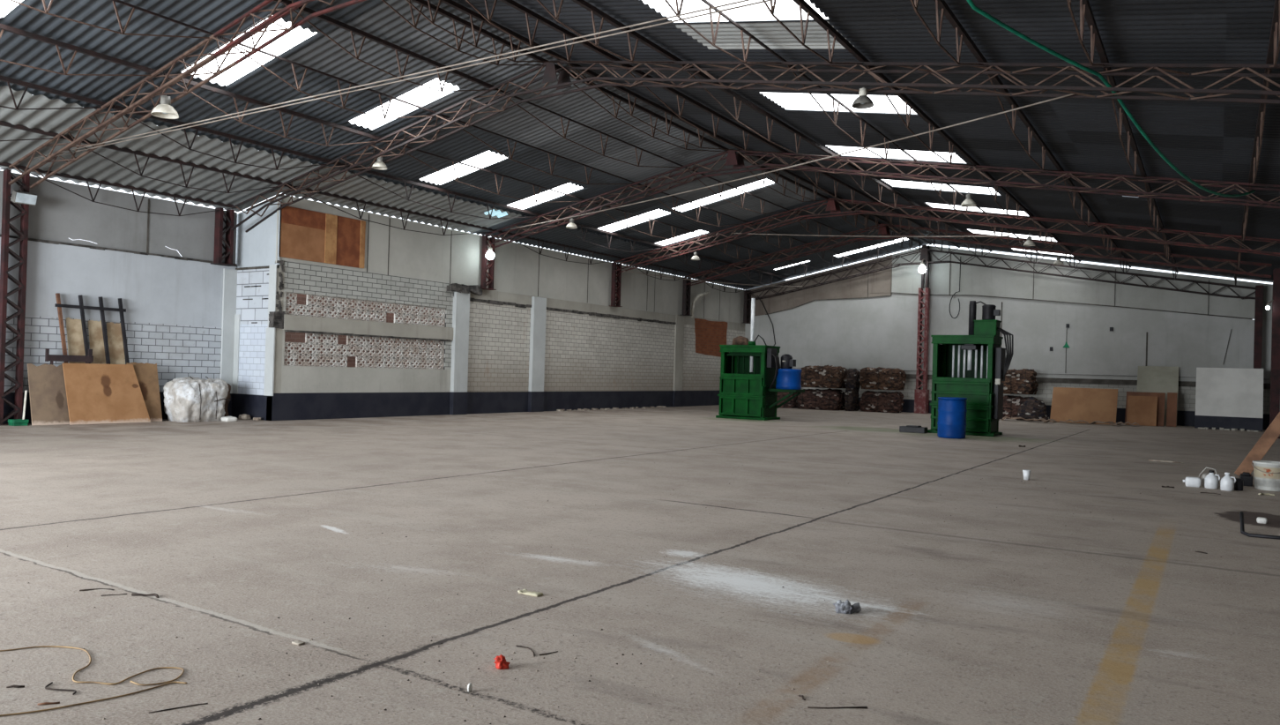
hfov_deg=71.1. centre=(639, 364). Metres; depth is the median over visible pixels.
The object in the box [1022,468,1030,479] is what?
paper cup
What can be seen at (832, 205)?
roof truss
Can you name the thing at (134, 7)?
roof truss
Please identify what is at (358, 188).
truss
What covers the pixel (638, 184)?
roof purlin
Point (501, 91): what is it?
roof truss
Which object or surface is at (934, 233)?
roof purlin
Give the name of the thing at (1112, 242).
roof purlin
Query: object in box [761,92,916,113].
skylight
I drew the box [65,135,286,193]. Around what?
roof truss
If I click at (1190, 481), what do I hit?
plastic jug
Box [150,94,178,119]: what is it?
lamp
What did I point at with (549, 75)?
roof truss
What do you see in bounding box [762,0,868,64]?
roof truss
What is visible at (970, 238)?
roof purlin
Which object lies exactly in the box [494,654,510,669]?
scrap
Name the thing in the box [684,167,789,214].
roof purlin
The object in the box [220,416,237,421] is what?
crumpled paper
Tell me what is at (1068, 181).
roof purlin
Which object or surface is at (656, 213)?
skylight
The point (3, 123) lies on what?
roof purlin
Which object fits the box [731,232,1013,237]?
overhead cable
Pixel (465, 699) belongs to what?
floor grit
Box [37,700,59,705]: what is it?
stick
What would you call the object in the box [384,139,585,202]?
roof truss
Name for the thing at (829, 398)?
bale
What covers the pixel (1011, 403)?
bale
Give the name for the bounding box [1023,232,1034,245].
lamp
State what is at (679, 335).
pilaster
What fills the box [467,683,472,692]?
chip
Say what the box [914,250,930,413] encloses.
steel column
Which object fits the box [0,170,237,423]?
wall
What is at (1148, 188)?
roof purlin
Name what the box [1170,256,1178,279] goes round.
roof purlin
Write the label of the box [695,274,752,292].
roof purlin
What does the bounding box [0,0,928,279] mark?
ceiling
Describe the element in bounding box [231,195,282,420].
wall
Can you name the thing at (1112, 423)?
scrap
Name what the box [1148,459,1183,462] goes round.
stick
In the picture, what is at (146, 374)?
sheet
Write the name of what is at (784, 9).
skylight
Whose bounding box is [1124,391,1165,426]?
sheet
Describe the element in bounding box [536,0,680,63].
roof truss
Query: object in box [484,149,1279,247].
roof truss
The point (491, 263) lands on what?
steel column
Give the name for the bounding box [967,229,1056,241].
skylight
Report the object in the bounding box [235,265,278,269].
trim
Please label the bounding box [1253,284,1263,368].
steel column
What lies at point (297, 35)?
skylight
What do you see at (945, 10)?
roof truss
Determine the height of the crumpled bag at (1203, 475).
0.169 m
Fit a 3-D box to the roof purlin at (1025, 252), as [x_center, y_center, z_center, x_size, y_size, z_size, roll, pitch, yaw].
[12.935,-3.665,29.596,0.026,0.473,4.980,1,0,33]
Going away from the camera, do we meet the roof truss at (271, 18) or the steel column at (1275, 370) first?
the roof truss at (271, 18)
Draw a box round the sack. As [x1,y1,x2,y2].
[163,375,230,422]
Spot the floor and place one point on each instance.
(945, 595)
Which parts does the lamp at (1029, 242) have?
lamp shade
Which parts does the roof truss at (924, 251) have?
ridge plate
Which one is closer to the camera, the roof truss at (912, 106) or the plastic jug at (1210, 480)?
the plastic jug at (1210, 480)
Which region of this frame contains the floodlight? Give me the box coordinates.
[10,186,37,205]
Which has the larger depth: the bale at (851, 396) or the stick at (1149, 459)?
the bale at (851, 396)
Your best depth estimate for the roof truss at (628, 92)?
17.22 m
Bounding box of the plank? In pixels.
[1234,411,1279,476]
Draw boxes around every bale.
[796,387,845,409]
[800,364,847,387]
[843,368,860,410]
[859,366,906,390]
[859,390,904,413]
[1000,368,1038,394]
[1002,394,1037,418]
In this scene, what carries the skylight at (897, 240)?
attached to the ceiling at (375, 18)
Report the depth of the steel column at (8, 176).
16.21 m
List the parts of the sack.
cord, cord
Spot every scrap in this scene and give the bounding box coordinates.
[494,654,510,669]
[517,588,543,596]
[1000,416,1028,420]
[1026,417,1056,422]
[1059,418,1088,424]
[1089,420,1121,425]
[1117,421,1138,424]
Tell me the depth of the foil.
4.93 m
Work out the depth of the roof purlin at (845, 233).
32.55 m
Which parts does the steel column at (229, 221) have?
plate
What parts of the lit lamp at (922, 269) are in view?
globe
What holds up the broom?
on the floor
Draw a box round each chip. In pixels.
[291,640,305,645]
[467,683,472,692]
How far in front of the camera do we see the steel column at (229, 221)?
19.55 m
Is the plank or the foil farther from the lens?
the plank
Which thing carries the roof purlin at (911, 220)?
on the roof truss at (884, 231)
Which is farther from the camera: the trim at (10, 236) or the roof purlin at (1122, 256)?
the roof purlin at (1122, 256)
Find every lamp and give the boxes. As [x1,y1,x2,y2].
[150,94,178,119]
[372,156,386,170]
[485,239,494,259]
[565,217,577,228]
[691,251,699,260]
[851,87,873,108]
[917,258,926,273]
[960,186,976,207]
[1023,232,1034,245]
[1053,255,1064,264]
[1265,299,1273,309]
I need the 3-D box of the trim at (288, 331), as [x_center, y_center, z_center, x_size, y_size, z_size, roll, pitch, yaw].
[-6.373,-0.698,21.529,0.105,0.051,4.950,1,0,33]
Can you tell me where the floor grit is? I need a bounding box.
[11,454,1237,723]
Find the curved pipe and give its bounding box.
[691,290,709,317]
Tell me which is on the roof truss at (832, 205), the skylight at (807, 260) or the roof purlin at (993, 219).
the roof purlin at (993, 219)
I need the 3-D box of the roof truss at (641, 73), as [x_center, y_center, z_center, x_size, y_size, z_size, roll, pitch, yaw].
[1.440,-4.571,17.095,0.060,0.488,6.580,1,0,33]
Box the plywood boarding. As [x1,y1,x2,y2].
[278,204,365,267]
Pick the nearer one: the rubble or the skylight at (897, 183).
the skylight at (897, 183)
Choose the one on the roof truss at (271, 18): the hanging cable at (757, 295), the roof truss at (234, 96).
the roof truss at (234, 96)
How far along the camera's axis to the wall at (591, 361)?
25.28 m
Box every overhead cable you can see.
[510,93,1073,229]
[624,270,802,286]
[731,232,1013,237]
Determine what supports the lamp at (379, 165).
hanging from the roof truss at (549, 75)
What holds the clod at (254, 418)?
on the floor
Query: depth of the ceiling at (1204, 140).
13.48 m
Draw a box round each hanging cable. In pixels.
[757,295,775,345]
[949,256,960,318]
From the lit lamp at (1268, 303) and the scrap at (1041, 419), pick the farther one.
the scrap at (1041, 419)
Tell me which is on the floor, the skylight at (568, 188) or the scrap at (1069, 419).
the scrap at (1069, 419)
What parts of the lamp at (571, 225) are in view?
lamp shade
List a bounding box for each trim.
[0,234,237,266]
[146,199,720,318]
[220,267,240,393]
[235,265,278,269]
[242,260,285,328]
[263,264,276,395]
[284,329,450,341]
[446,282,483,295]
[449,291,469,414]
[469,297,676,324]
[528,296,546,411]
[765,249,1270,388]
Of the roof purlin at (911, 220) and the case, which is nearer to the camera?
the case
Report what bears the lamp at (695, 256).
hanging from the roof truss at (832, 205)
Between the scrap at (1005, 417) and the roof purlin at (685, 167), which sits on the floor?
the scrap at (1005, 417)
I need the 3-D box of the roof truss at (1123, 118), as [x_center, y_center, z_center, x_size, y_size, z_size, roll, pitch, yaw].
[7.262,-3.257,13.310,0.060,0.488,6.580,1,0,33]
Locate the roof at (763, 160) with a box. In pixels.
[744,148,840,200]
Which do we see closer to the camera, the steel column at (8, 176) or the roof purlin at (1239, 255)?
the steel column at (8, 176)
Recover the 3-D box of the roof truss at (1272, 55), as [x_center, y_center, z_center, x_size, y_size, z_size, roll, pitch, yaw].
[5.630,-3.074,7.872,0.060,0.488,4.280,1,0,33]
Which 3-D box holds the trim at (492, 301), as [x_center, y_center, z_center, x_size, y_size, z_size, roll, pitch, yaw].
[-1.662,-1.657,28.813,0.084,0.117,11.055,1,0,33]
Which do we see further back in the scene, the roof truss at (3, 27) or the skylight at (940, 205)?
the skylight at (940, 205)
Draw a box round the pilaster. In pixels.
[672,315,684,406]
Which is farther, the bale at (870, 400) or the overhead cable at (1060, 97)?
the bale at (870, 400)
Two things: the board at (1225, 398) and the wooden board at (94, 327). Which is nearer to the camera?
the wooden board at (94, 327)
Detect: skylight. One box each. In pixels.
[0,0,22,16]
[181,17,316,85]
[349,78,458,129]
[420,150,506,184]
[483,208,507,217]
[507,182,582,208]
[598,208,670,231]
[642,0,828,22]
[655,229,707,245]
[672,178,773,211]
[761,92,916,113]
[774,260,808,269]
[826,145,965,163]
[834,237,908,257]
[882,178,999,194]
[925,202,1028,215]
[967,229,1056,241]
[1011,247,1072,256]
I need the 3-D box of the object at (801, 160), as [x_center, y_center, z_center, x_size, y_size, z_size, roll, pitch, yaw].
[4.920,-4.436,22.494,0.060,0.488,6.230,1,0,33]
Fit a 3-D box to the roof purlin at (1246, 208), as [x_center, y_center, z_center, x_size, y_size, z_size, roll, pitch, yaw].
[12.062,-2.824,17.851,0.060,0.488,6.230,1,0,33]
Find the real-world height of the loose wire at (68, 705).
0.006 m
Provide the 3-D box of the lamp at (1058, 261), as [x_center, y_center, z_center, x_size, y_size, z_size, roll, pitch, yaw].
[12.548,-3.147,26.857,0.291,0.253,0.291,1,0,33]
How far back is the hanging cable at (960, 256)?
33.33 m
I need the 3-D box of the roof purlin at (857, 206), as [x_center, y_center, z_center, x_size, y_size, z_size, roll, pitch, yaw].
[7.009,-4.519,27.666,0.060,0.488,4.680,1,0,33]
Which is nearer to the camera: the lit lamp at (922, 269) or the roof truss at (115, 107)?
the roof truss at (115, 107)
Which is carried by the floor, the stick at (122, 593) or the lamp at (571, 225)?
the stick at (122, 593)
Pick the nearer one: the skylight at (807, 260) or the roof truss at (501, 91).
the roof truss at (501, 91)
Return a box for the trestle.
[44,348,93,364]
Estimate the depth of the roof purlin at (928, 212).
26.46 m
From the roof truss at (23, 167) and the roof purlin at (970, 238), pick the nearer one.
the roof truss at (23, 167)
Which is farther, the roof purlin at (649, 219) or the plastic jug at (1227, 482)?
the roof purlin at (649, 219)
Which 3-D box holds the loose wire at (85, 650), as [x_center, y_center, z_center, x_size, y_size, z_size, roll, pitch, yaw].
[-2.382,1.253,3.765,1.071,0.006,0.296,1,0,21]
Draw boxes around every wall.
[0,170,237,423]
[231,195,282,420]
[266,194,745,420]
[284,292,440,369]
[744,245,1272,429]
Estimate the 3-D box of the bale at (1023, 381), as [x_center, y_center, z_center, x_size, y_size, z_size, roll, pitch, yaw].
[13.214,0.565,31.682,1.511,0.899,1.149,1,0,33]
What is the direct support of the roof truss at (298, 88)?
on the roof truss at (271, 18)
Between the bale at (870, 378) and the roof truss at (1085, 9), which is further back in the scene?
the bale at (870, 378)
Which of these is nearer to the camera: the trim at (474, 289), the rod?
the rod
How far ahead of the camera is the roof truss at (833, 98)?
15.18 m
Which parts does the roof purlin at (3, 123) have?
tie rod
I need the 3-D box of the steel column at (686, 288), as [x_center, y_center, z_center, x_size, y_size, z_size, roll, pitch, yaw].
[1.754,-2.587,33.801,0.240,1.432,0.460,1,0,33]
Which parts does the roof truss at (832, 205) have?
ridge plate, ridge plate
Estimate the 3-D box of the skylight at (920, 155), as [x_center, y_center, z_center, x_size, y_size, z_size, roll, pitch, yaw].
[5.223,-4.362,18.400,2.710,0.490,1.040,1,0,33]
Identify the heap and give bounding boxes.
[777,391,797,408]
[1015,395,1049,421]
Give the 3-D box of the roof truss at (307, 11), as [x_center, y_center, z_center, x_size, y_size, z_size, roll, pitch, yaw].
[-3.698,-4.678,13.924,0.060,0.488,4.280,1,0,33]
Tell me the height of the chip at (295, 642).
0.009 m
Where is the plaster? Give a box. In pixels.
[556,405,665,410]
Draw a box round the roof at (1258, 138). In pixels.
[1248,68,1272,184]
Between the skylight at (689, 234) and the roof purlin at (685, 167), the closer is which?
the roof purlin at (685, 167)
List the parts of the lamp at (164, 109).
lamp shade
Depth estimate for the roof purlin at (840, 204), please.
28.07 m
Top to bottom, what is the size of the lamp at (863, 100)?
0.252 m
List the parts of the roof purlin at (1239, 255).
tie rod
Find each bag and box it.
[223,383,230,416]
[1200,473,1208,486]
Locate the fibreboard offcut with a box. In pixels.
[1166,392,1177,426]
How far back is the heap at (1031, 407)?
30.03 m
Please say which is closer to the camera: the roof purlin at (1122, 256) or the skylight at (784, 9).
the skylight at (784, 9)
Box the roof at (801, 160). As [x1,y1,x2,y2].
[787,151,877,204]
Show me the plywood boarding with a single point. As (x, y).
(305, 234)
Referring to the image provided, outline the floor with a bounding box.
[0,404,1279,724]
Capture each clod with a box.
[238,413,251,419]
[253,416,260,420]
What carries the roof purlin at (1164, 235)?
on the roof truss at (884, 231)
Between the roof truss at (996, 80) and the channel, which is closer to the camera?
the roof truss at (996, 80)
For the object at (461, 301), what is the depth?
23.79 m
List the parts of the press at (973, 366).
post, plate, post, guide rod, guide rod, guide rod, plate, piston rod, press plate, guide rod, guide rod, oil tank, post, pump motor, plate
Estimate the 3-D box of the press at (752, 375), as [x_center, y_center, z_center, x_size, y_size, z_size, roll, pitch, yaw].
[3.510,-0.181,25.939,2.330,3.500,1.130,1,0,33]
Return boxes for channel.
[899,424,927,432]
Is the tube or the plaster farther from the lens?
the plaster
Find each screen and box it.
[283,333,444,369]
[285,291,445,327]
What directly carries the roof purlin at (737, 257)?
on the roof truss at (832, 205)
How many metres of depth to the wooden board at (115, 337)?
17.84 m
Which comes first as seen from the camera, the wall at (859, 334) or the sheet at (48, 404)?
the sheet at (48, 404)
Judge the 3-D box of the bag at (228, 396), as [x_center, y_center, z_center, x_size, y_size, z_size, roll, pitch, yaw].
[-9.153,0.759,19.535,0.416,0.813,0.365,1,0,33]
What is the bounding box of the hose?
[966,0,1255,196]
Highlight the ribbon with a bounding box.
[1063,336,1069,372]
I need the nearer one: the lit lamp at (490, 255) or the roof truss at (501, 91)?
the roof truss at (501, 91)
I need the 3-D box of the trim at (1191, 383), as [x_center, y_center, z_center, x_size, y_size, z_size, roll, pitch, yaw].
[12.324,-1.875,33.366,18.540,4.887,0.150,1,0,33]
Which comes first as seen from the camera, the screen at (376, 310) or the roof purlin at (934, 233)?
the screen at (376, 310)
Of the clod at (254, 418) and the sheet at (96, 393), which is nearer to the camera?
the sheet at (96, 393)
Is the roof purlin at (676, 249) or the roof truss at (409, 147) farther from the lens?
the roof purlin at (676, 249)
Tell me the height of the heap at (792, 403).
1.299 m
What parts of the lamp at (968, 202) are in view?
lamp shade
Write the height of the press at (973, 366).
3.220 m
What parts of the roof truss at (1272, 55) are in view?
tie rod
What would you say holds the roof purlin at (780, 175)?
on the roof truss at (736, 160)
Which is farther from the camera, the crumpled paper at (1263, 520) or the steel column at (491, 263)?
the steel column at (491, 263)
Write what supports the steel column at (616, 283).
attached to the wall at (591, 361)
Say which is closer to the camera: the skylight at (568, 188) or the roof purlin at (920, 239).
the skylight at (568, 188)
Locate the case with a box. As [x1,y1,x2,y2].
[1239,471,1252,486]
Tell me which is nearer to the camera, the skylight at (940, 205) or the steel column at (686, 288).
the skylight at (940, 205)
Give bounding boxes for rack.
[54,292,129,364]
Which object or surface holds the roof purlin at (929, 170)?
on the roof truss at (832, 205)
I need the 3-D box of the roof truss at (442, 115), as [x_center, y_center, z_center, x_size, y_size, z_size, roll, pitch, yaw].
[-1.888,-4.314,19.234,0.026,0.473,6.580,1,0,33]
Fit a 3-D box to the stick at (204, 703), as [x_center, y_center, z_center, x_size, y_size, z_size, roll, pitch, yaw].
[-1.712,1.271,3.325,0.196,0.005,0.011,2,0,-32]
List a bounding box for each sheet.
[27,363,69,425]
[62,363,150,424]
[126,362,162,421]
[1049,386,1117,424]
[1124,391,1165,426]
[1126,395,1157,425]
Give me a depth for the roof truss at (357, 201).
21.42 m
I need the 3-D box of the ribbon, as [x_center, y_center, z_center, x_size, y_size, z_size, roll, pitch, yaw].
[15.017,-0.510,31.558,0.240,1.590,0.025,1,0,33]
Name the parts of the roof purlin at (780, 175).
tie rod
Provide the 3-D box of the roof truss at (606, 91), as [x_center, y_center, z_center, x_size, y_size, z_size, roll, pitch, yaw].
[0.269,-4.779,17.855,0.060,0.488,6.580,1,0,33]
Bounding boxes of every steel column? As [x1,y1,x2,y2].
[0,169,29,424]
[210,207,236,266]
[478,235,496,290]
[609,261,622,306]
[681,276,691,315]
[743,290,751,323]
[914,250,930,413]
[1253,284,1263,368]
[1269,267,1279,438]
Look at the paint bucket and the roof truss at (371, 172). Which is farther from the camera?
the roof truss at (371, 172)
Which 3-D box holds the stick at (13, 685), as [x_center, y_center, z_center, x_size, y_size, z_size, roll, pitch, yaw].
[-2.429,1.249,3.485,0.065,0.009,0.016,2,0,-3]
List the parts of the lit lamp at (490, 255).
globe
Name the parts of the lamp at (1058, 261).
lamp shade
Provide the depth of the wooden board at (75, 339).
17.20 m
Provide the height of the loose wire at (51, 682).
0.006 m
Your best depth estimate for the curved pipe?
34.30 m
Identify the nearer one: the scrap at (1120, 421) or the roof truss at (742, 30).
the roof truss at (742, 30)
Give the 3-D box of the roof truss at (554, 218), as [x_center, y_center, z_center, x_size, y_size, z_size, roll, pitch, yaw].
[-0.903,-3.658,26.229,0.060,0.488,6.230,1,0,33]
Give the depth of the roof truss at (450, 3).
13.12 m
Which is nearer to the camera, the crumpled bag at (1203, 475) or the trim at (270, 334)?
the crumpled bag at (1203, 475)
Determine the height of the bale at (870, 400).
0.802 m
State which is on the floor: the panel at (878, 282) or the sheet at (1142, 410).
the sheet at (1142, 410)
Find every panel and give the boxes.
[694,318,727,357]
[868,271,891,293]
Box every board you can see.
[1136,365,1178,425]
[1194,367,1263,431]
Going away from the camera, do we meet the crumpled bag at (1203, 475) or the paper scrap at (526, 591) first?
the paper scrap at (526, 591)
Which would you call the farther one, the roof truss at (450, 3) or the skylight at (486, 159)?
the skylight at (486, 159)
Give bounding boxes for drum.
[937,396,967,438]
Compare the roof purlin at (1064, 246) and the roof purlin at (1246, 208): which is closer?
the roof purlin at (1246, 208)
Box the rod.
[1239,511,1279,539]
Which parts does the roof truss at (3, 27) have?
tie rod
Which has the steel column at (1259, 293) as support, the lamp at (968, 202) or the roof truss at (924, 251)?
the roof truss at (924, 251)
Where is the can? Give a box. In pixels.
[1233,477,1243,490]
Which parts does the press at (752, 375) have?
post, plate, post, press plate, plate, piston rod, post, plate, post, pump motor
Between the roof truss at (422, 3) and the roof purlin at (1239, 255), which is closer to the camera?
the roof truss at (422, 3)
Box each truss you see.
[0,23,163,75]
[0,74,113,110]
[8,0,773,188]
[9,0,222,38]
[18,164,236,215]
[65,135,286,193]
[112,104,334,170]
[163,72,384,146]
[222,37,440,119]
[230,59,1279,232]
[280,0,497,91]
[281,168,785,290]
[284,183,497,235]
[333,161,541,219]
[381,0,547,65]
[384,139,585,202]
[405,0,567,62]
[439,113,635,184]
[465,0,619,62]
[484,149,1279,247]
[497,88,682,167]
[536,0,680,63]
[543,215,665,252]
[554,63,729,152]
[566,63,744,150]
[614,198,1279,272]
[617,59,787,153]
[664,0,787,63]
[678,59,835,156]
[685,223,1272,285]
[744,245,1263,301]
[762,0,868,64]
[787,65,917,162]
[863,60,977,165]
[910,0,986,65]
[982,60,1063,171]
[1066,0,1108,66]
[1102,66,1146,177]
[1265,0,1279,66]
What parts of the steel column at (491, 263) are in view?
plate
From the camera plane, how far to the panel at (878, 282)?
35.19 m
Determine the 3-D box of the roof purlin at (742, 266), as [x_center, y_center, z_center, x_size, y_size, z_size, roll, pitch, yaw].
[4.690,-3.441,34.905,0.060,0.488,4.980,1,0,33]
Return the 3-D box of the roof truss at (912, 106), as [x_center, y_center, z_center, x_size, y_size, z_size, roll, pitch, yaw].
[4.840,-3.804,14.885,0.060,0.488,6.580,1,0,33]
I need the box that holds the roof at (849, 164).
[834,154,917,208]
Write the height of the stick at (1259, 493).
0.029 m
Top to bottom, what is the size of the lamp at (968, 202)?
0.375 m
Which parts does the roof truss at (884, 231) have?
ridge plate, ridge plate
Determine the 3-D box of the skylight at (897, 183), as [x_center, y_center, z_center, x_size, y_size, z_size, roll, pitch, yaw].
[7.169,-4.287,21.428,2.660,0.481,1.040,1,0,33]
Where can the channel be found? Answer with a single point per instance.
(911, 428)
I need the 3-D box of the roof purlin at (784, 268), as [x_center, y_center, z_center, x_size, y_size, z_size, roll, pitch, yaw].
[5.916,-3.694,34.121,0.026,0.473,4.980,1,0,33]
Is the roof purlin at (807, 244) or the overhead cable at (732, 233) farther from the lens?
the roof purlin at (807, 244)
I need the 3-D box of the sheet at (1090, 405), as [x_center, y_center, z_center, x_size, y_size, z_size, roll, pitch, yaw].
[14.639,1.334,29.547,1.940,1.156,0.627,1,0,33]
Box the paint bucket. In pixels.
[1251,460,1279,491]
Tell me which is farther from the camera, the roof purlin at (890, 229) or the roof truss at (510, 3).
the roof purlin at (890, 229)
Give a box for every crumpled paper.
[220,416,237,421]
[1256,516,1267,523]
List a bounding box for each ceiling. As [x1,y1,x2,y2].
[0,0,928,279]
[0,85,331,212]
[452,0,1279,282]
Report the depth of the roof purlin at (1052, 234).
24.86 m
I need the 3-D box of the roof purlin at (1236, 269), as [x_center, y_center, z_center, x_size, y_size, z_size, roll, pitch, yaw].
[17.655,-2.608,26.527,0.060,0.488,4.980,1,0,33]
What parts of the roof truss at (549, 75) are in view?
ridge plate, ridge plate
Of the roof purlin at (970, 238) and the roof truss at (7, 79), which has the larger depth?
the roof purlin at (970, 238)
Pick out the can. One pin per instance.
(1239, 485)
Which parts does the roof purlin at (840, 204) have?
tie rod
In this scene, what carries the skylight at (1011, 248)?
attached to the ceiling at (1204, 140)
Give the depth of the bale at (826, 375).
34.59 m
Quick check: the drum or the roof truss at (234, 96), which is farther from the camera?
the drum
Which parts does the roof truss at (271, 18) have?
web rod, web rod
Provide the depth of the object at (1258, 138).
11.88 m
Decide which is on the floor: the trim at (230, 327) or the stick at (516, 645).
the stick at (516, 645)
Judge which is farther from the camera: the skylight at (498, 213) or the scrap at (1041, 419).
the scrap at (1041, 419)
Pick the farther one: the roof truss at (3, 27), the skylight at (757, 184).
the skylight at (757, 184)
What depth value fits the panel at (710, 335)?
35.69 m
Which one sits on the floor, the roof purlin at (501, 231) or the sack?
the sack
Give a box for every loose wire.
[0,645,184,685]
[0,681,186,715]
[44,681,76,694]
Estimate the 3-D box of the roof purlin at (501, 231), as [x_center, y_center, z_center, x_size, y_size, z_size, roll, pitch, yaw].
[-2.214,-3.380,27.067,0.060,0.488,6.230,1,0,33]
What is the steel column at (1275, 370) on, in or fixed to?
on the floor
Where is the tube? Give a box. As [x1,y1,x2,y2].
[1198,466,1220,485]
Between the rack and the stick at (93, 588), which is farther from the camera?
the rack
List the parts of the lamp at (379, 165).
lamp shade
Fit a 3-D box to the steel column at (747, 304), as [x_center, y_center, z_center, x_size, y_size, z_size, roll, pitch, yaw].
[4.540,-2.475,38.012,0.240,1.402,0.460,1,0,33]
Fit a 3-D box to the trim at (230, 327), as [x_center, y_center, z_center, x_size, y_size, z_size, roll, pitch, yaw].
[-9.067,-0.751,19.847,0.220,2.760,0.302,1,0,33]
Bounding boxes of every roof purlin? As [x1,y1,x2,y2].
[0,120,65,141]
[0,162,18,169]
[497,230,624,264]
[587,200,704,239]
[625,257,694,280]
[637,183,747,226]
[665,247,731,270]
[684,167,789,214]
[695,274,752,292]
[706,235,767,260]
[731,262,787,283]
[735,152,829,201]
[749,223,807,249]
[768,254,819,275]
[789,210,845,239]
[807,244,855,266]
[839,202,880,230]
[840,197,890,229]
[845,232,890,257]
[877,200,922,232]
[880,223,922,249]
[891,223,931,249]
[916,204,959,236]
[917,160,984,215]
[922,225,959,253]
[959,230,992,256]
[976,163,1033,220]
[983,211,1018,243]
[1018,236,1044,263]
[1031,215,1059,248]
[1059,239,1081,267]
[1060,169,1099,226]
[1098,220,1117,254]
[1116,246,1131,274]
[1142,174,1163,233]
[1161,227,1172,260]
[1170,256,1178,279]
[1234,263,1237,286]
[1236,237,1242,268]
[1240,185,1251,241]
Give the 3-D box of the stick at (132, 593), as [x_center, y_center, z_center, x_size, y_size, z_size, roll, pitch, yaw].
[-2.678,1.248,4.870,0.169,0.014,0.048,2,0,10]
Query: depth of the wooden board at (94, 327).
17.54 m
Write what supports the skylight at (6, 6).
attached to the ceiling at (375, 18)
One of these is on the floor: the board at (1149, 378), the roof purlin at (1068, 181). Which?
the board at (1149, 378)
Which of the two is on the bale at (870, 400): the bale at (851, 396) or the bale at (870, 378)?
the bale at (870, 378)
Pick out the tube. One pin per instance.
(1206, 466)
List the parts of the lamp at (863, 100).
lamp shade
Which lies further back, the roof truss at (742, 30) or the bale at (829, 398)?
the bale at (829, 398)
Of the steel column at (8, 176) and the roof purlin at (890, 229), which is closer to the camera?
the steel column at (8, 176)
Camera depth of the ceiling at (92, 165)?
16.63 m
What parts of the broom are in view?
handle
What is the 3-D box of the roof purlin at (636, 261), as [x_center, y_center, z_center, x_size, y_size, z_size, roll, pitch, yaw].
[0.752,-3.265,31.667,0.060,0.488,4.680,1,0,33]
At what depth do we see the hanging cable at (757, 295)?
37.65 m
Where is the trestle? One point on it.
(89, 358)
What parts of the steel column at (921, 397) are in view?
casing, post, post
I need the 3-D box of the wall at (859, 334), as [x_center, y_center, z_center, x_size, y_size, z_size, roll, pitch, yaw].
[12.355,-1.329,33.434,18.940,6.400,0.280,1,0,33]
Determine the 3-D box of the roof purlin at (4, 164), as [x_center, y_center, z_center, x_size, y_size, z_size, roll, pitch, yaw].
[-12.481,-3.417,14.288,0.060,0.488,4.530,1,0,33]
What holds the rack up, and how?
on the floor
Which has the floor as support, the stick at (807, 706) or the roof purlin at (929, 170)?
the stick at (807, 706)
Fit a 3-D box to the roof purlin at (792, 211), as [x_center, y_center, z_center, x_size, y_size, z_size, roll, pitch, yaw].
[5.700,-4.307,28.504,0.026,0.473,4.680,1,0,33]
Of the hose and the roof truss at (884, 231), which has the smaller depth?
the hose
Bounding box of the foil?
[833,599,861,613]
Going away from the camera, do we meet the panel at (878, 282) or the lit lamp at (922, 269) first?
the lit lamp at (922, 269)
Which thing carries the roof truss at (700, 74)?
on the roof truss at (549, 75)
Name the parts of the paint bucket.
handle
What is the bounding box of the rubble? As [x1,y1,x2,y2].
[1198,426,1260,431]
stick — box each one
[6,684,24,687]
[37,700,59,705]
[79,587,114,590]
[100,593,126,595]
[131,592,158,597]
[148,702,208,713]
[515,645,535,655]
[807,706,867,708]
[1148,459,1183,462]
[1257,492,1275,495]
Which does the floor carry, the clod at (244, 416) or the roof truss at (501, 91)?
the clod at (244, 416)
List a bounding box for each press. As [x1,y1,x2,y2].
[715,297,804,420]
[927,300,1013,436]
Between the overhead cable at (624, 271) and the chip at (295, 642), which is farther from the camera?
the overhead cable at (624, 271)
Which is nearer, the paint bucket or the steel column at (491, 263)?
the paint bucket
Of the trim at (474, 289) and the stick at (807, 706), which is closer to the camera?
the stick at (807, 706)
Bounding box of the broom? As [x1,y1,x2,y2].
[7,390,29,425]
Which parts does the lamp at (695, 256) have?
lamp shade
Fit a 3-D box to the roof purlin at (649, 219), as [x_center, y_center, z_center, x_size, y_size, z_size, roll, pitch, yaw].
[0.324,-3.910,25.444,0.026,0.473,6.230,1,0,33]
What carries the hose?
hanging from the roof truss at (549, 75)
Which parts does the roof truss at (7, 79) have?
tie rod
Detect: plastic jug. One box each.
[1183,476,1201,487]
[1204,469,1220,489]
[1220,472,1235,491]
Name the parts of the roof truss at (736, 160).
ridge plate, ridge plate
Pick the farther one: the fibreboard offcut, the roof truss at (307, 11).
the fibreboard offcut
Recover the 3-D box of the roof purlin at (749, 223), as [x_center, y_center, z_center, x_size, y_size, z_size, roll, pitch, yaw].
[4.558,-4.064,29.234,0.026,0.473,4.680,1,0,33]
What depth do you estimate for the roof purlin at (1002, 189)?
20.21 m
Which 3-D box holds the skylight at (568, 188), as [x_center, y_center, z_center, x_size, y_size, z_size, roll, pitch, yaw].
[-2.416,-4.212,22.368,2.140,0.462,0.740,1,0,33]
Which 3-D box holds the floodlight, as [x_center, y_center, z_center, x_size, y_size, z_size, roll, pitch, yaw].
[-11.128,-3.063,16.174,0.274,0.327,0.360,1,0,33]

